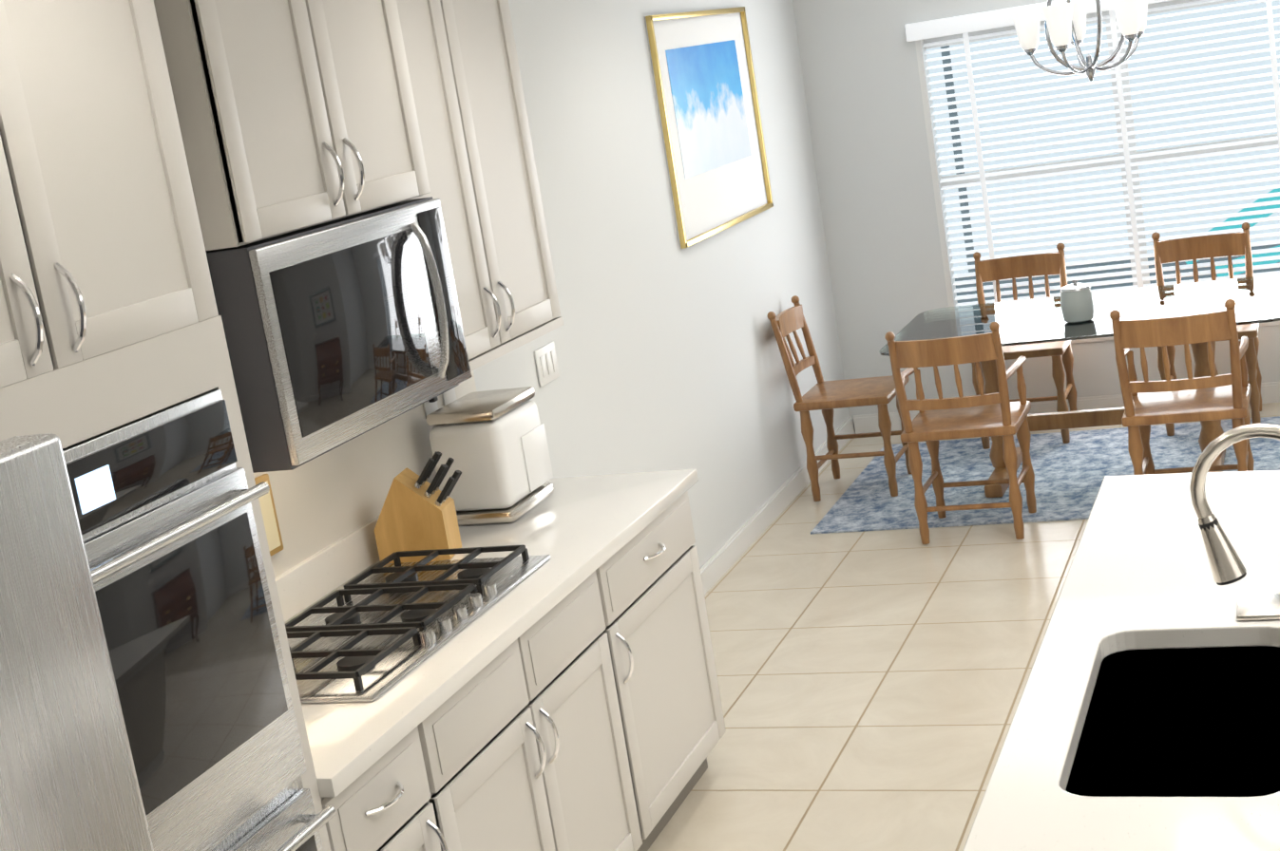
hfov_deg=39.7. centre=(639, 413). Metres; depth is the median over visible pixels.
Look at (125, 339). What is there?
tall cabinet
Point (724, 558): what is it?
baseboard
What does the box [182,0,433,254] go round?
upper cabinet
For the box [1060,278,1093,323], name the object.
ceramic jar
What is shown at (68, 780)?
refrigerator
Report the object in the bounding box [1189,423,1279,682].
faucet
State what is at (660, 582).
base cabinet
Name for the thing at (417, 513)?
knife block
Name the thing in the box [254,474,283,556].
switch plate
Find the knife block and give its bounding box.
[374,451,461,566]
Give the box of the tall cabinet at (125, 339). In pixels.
[0,0,353,850]
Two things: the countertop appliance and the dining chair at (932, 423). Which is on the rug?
the dining chair at (932, 423)
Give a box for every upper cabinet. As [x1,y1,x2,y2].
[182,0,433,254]
[406,0,563,357]
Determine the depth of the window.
8.72 m
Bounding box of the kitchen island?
[962,423,1279,850]
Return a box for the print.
[644,6,773,248]
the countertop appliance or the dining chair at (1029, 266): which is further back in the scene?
the dining chair at (1029, 266)
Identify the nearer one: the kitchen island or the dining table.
the kitchen island
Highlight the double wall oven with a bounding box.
[0,388,373,850]
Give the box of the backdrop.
[926,0,1279,303]
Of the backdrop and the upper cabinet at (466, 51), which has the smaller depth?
the upper cabinet at (466, 51)
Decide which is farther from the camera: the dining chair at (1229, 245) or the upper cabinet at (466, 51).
the dining chair at (1229, 245)
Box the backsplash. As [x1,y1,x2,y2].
[296,482,431,608]
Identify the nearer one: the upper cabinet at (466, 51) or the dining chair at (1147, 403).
the upper cabinet at (466, 51)
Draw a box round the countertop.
[307,468,698,794]
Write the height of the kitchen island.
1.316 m
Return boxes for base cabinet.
[342,706,475,850]
[444,558,661,850]
[615,494,725,831]
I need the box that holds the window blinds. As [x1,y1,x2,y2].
[904,0,1279,306]
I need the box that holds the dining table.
[878,274,1279,497]
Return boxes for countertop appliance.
[426,386,554,525]
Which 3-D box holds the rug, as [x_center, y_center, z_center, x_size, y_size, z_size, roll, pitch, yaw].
[1.960,0.257,7.900,2.100,0.007,1.500,-5,12,21]
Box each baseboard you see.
[700,415,856,594]
[856,382,1279,434]
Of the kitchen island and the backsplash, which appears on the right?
the kitchen island
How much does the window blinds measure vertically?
1.533 m
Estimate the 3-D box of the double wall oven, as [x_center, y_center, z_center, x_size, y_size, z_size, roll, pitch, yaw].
[-0.716,0.693,2.773,0.101,1.334,0.780,-5,12,21]
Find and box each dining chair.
[766,295,911,501]
[884,322,1036,544]
[971,243,1077,449]
[1109,299,1254,475]
[1151,222,1261,436]
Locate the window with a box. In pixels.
[915,0,1279,343]
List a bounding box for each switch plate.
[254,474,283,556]
[534,341,559,386]
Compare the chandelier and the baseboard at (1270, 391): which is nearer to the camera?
the chandelier
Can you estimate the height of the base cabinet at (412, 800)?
0.875 m
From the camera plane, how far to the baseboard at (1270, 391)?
8.92 m
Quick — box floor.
[647,402,1279,850]
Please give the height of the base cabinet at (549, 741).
0.875 m
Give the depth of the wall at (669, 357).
6.83 m
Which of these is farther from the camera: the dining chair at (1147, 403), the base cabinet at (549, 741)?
the dining chair at (1147, 403)
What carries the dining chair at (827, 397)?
on the rug
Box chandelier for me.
[1011,0,1147,81]
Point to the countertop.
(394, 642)
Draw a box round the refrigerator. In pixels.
[0,433,153,850]
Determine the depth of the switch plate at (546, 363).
5.75 m
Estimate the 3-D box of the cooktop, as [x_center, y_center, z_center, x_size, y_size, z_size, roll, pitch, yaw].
[-0.596,0.464,4.058,0.460,0.052,0.930,-5,12,21]
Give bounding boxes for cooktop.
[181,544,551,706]
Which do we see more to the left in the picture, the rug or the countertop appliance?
the countertop appliance
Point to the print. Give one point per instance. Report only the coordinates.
(704, 79)
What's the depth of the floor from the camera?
5.85 m
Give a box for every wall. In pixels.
[473,0,849,568]
[792,0,1279,431]
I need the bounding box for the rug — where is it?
[810,416,1279,534]

